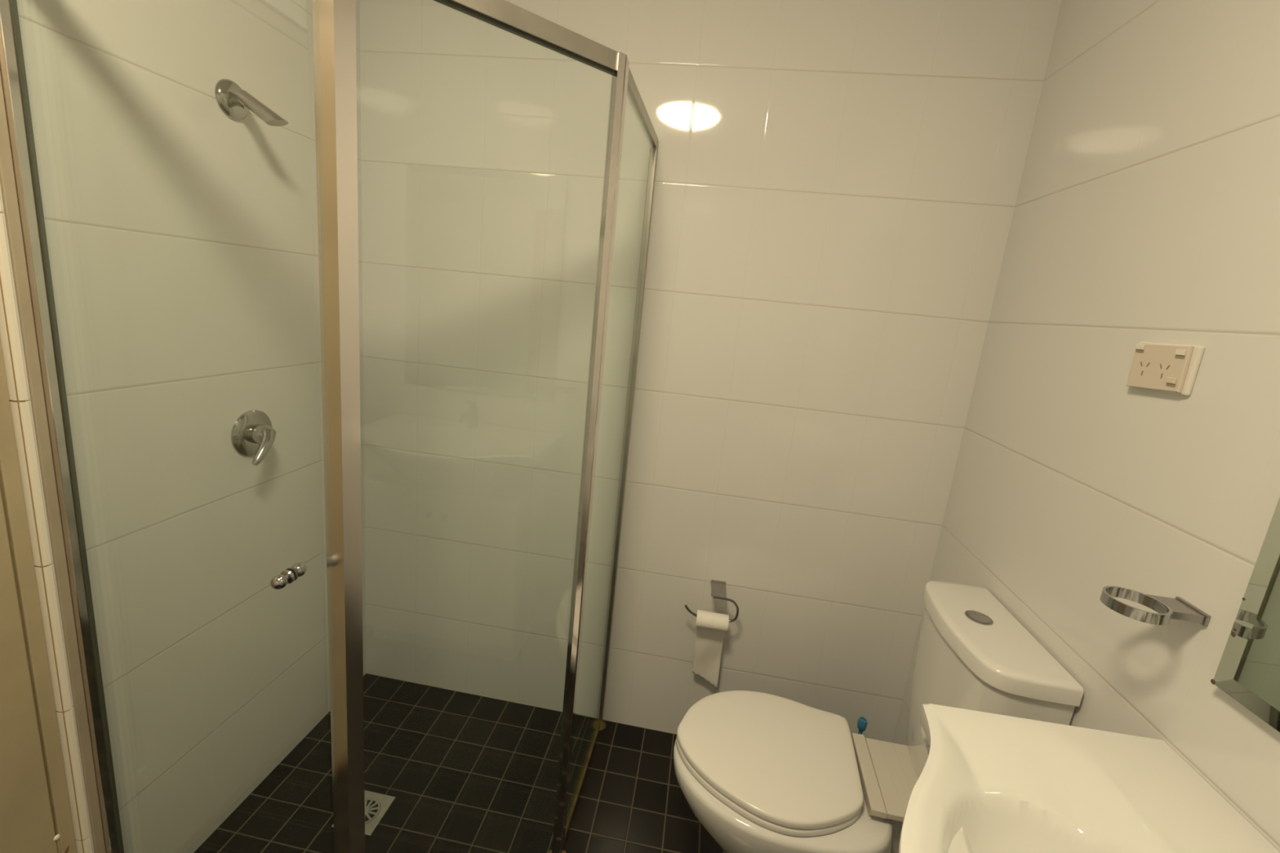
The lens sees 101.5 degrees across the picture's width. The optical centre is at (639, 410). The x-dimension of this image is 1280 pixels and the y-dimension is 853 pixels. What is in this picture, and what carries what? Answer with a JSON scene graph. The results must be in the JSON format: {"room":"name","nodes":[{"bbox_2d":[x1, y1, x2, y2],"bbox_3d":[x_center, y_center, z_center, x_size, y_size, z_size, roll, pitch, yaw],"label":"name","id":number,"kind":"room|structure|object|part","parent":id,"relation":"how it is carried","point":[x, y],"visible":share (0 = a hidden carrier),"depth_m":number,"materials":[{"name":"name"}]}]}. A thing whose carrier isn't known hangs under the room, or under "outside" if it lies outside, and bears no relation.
{"room":"bathroom","nodes":[
{"label":"bathroom","id":0,"kind":"room"},
{"bbox_2d":[0,0,366,852],"bbox_3d":[-1.143,0.030,0.470,0.120,2.450,2.560,7,12,7],"label":"wall","id":1,"kind":"structure","parent":0,"point":[182,234],"depth_m":1.16,"materials":[{"name":"white tile"}]},
{"bbox_2d":[0,488,57,852],"bbox_3d":[-1.137,0.229,0.527,0.047,2.000,0.722,7,12,7],"label":"door","id":2,"kind":"structure","parent":1,"relation":"in","point":[26,822],"depth_m":0.93,"materials":[{"name":"beige paint"}]},
{"bbox_2d":[0,339,76,852],"bbox_3d":[-1.159,0.212,0.523,0.099,2.046,0.783,7,12,7],"label":"trim","id":3,"kind":"structure","parent":1,"relation":"attached to","point":[11,484],"depth_m":0.93,"materials":[{"name":"beige paint"}]},
{"bbox_2d":[0,195,93,852],"bbox_3d":[-1.058,0.142,0.906,0.032,2.047,0.015,7,12,7],"label":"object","id":4,"kind":"structure","parent":1,"relation":"attached to","point":[10,336],"depth_m":0.92,"materials":[{"name":"beige tile"}]},
{"bbox_2d":[214,78,288,126],"bbox_3d":[-0.846,-0.681,1.157,0.129,0.086,0.080,7,12,7],"label":"shower","id":5,"kind":"object","parent":1,"relation":"attached to","point":[235,102],"visible":1,"depth_m":1.15,"materials":[{"name":"silver metal"}]},
{"bbox_3d":[-0.883,-0.685,1.162,0.035,0.030,0.024,7,12,7],"label":"stem","id":6,"kind":"part","parent":5,"relation":"part of","materials":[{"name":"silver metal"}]},
{"bbox_2d":[231,409,276,465],"bbox_3d":[-0.947,0.062,1.316,0.073,0.119,0.126,7,12,7],"label":"shower mixer","id":7,"kind":"object","parent":1,"relation":"attached to","point":[253,433],"visible":1,"depth_m":1.30,"materials":[{"name":"silver metal"}]},
{"bbox_3d":[-0.930,0.088,1.296,0.034,0.080,0.081,2,12,-18],"label":"lever","id":8,"kind":"part","parent":7,"relation":"part of","materials":[{"name":"silver metal"}]},
{"bbox_2d":[194,673,722,852],"bbox_3d":[-0.289,1.387,0.608,2.100,0.112,2.800,7,12,7],"label":"floor","id":9,"kind":"structure","parent":0,"point":[464,772],"depth_m":1.56,"materials":[{"name":"tile"}]},
{"bbox_2d":[0,0,658,852],"bbox_3d":[-0.446,0.228,1.152,1.244,1.899,0.393,-2,14,-35],"label":"frame","id":10,"kind":"object","parent":9,"relation":"on","point":[334,21],"visible":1,"depth_m":0.91,"materials":[{"name":"metal"}]},
{"bbox_3d":[-0.614,0.289,0.915,0.026,0.026,0.067,7,12,7],"label":"door knob","id":11,"kind":"part","parent":10,"relation":"part of","materials":[{"name":"silver metal"}]},
{"bbox_3d":[-0.787,0.250,0.932,0.486,1.844,0.005,7,12,7],"label":"door glass","id":12,"kind":"part","parent":10,"relation":"part of","materials":[{"name":"clear glass"}]},
{"bbox_3d":[-0.513,0.271,0.905,0.063,1.898,0.032,7,12,7],"label":"door post","id":13,"kind":"part","parent":10,"relation":"part of","materials":[{"name":"silver metal"}]},
{"bbox_3d":[-0.222,-0.646,0.851,0.457,0.032,0.020,-3,15,-38],"label":"angled rail","id":14,"kind":"part","parent":10,"relation":"part of","materials":[{"name":"metal"}]},
{"bbox_3d":[-0.178,1.127,1.607,0.013,0.015,0.486,7,12,8],"label":"return sill","id":15,"kind":"part","parent":10,"relation":"part of","materials":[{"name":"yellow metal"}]},
{"bbox_3d":[-0.127,0.252,1.183,0.026,1.898,0.039,7,12,7],"label":"corner post","id":16,"kind":"part","parent":10,"relation":"part of","materials":[{"name":"metal"}]},
{"bbox_3d":[-0.088,0.216,1.415,0.005,1.853,0.448,7,12,8],"label":"return glass","id":17,"kind":"part","parent":10,"relation":"part of","materials":[{"name":"clear glass"}]},
{"bbox_3d":[0.003,-0.702,1.230,0.016,0.026,0.457,7,12,8],"label":"return rail","id":18,"kind":"part","parent":10,"relation":"part of","materials":[{"name":"metal"}]},
{"bbox_2d":[331,790,395,835],"bbox_3d":[-0.761,1.109,1.446,0.112,0.003,0.112,7,12,7],"label":"floor drain","id":19,"kind":"object","parent":9,"relation":"on","point":[375,811],"visible":0.46,"depth_m":1.46,"materials":[{"name":"silver metal"}]},
{"bbox_2d":[857,716,867,734],"bbox_3d":[0.668,1.075,1.623,0.096,0.273,0.096,7,12,7],"label":"toilet brush","id":20,"kind":"object","parent":9,"relation":"on","point":[862,722],"visible":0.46,"depth_m":1.59,"materials":[{"name":"blue plastic"}]},
{"bbox_2d":[673,581,1083,852],"bbox_3d":[0.434,0.834,1.239,0.704,0.852,0.380,7,12,7],"label":"toilet","id":21,"kind":"object","parent":9,"relation":"on","point":[761,772],"visible":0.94,"depth_m":1.15,"materials":[{"name":"white ceramic"}]},
{"bbox_3d":[0.304,0.835,1.262,0.436,0.018,0.368,7,12,7],"label":"seat","id":22,"kind":"part","parent":21,"relation":"part of","materials":[{"name":"white plastic"}]},
{"bbox_3d":[0.307,0.811,1.257,0.437,0.026,0.370,7,12,7],"label":"lid","id":23,"kind":"part","parent":21,"relation":"part of","materials":[{"name":"white plastic"}]},
{"bbox_3d":[0.736,0.474,1.125,0.169,0.038,0.361,7,12,7],"label":"cistern lid","id":24,"kind":"part","parent":21,"relation":"part of","materials":[{"name":"white ceramic"}]},
{"bbox_3d":[0.505,1.060,0.554,0.357,0.699,0.620,7,12,7],"label":"vanity cabinet","id":25,"kind":"object","parent":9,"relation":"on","visible":0},
{"bbox_2d":[898,703,1279,852],"bbox_3d":[0.488,0.620,0.472,0.482,0.175,0.741,7,12,7],"label":"basin","id":26,"kind":"object","parent":25,"relation":"in","point":[988,783],"visible":1,"depth_m":0.69,"materials":[{"name":"white ceramic"}]},
{"bbox_2d":[359,0,1062,742],"bbox_3d":[0.020,-0.099,1.656,2.100,2.450,0.120,7,12,7],"label":"wall","id":27,"kind":"structure","parent":0,"point":[837,182],"depth_m":1.56,"materials":[{"name":"white tile"}]},
{"bbox_2d":[684,579,738,622],"bbox_3d":[0.228,0.600,1.657,0.168,0.096,0.080,7,12,7],"label":"toilet roll holder","id":28,"kind":"object","parent":27,"relation":"attached to","point":[717,588],"visible":0.96,"depth_m":1.63,"materials":[{"name":"silver metal"}]},
{"bbox_2d":[692,609,728,688],"bbox_3d":[0.215,0.771,1.665,0.098,0.286,0.063,7,12,7],"label":"toilet roll","id":29,"kind":"object","parent":28,"relation":"hanging from","point":[711,627],"visible":1,"depth_m":1.68,"materials":[{"name":"white paper"}]},
{"bbox_3d":[0.223,0.614,1.627,0.168,0.082,0.007,7,12,7],"label":"rod","id":30,"kind":"part","parent":28,"relation":"part of","materials":[{"name":"silver metal"}]},
{"bbox_3d":[0.247,0.564,1.647,0.047,0.017,0.080,7,12,7],"label":"mounting plate","id":31,"kind":"part","parent":28,"relation":"part of","materials":[{"name":"silver metal"}]},
{"bbox_2d":[891,819,902,852],"bbox_3d":[0.636,1.020,1.245,0.245,0.272,0.208,7,12,7],"label":"vanity cabinet","id":32,"kind":"object","parent":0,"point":[896,826],"depth_m":1.17,"materials":[{"name":"white ceramic"}]},
{"bbox_2d":[892,0,1279,852],"bbox_3d":[0.809,0.271,0.236,0.120,2.450,2.560,7,12,7],"label":"wall","id":33,"kind":"structure","parent":0,"point":[1147,209],"depth_m":0.92,"materials":[{"name":"white tile"}]},
{"bbox_2d":[1099,586,1211,626],"bbox_3d":[0.749,0.287,0.766,0.119,0.018,0.076,7,12,7],"label":"holder","id":34,"kind":"object","parent":33,"relation":"attached to","point":[1177,608],"visible":1,"depth_m":0.76,"materials":[{"name":"silver metal"}]},
{"bbox_3d":[0.784,0.290,0.766,0.048,0.017,0.052,7,12,7],"label":"mounting plate","id":35,"kind":"part","parent":34,"relation":"part of","materials":[{"name":"silver metal"}]},
{"bbox_2d":[1125,341,1204,395],"bbox_3d":[0.856,-0.071,0.860,0.018,0.078,0.119,7,12,7],"label":"power outlet","id":36,"kind":"object","parent":33,"relation":"attached to","point":[1172,368],"visible":1,"depth_m":0.84,"materials":[{"name":"white plastic"}]},
{"bbox_2d":[1135,343,1145,350],"bbox_3d":[0.857,-0.109,0.896,0.003,0.009,0.016,7,12,7],"label":"rocker switch","id":37,"kind":"object","parent":36,"relation":"attached to","point":[1139,346],"depth_m":0.89,"materials":[{"name":"white plastic"}]},
{"bbox_2d":[1165,377,1177,383],"bbox_3d":[0.842,-0.048,0.828,0.003,0.009,0.016,7,12,7],"label":"rocker switch","id":38,"kind":"object","parent":36,"relation":"attached to","point":[1168,380],"depth_m":0.83,"materials":[{"name":"beige plastic"}]},
{"bbox_2d":[1174,349,1186,355],"bbox_3d":[0.846,-0.091,0.818,0.003,0.009,0.016,7,12,7],"label":"rocker switch","id":39,"kind":"object","parent":36,"relation":"attached to","point":[1177,352],"depth_m":0.82,"materials":[{"name":"white plastic"}]},
{"bbox_2d":[1210,497,1279,732],"bbox_3d":[0.779,0.007,0.307,0.006,0.870,0.652,7,12,6],"label":"mirror","id":40,"kind":"object","parent":33,"relation":"attached to","point":[1248,670],"visible":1,"depth_m":0.66,"materials":[{"name":"grey mirror"}]}
]}

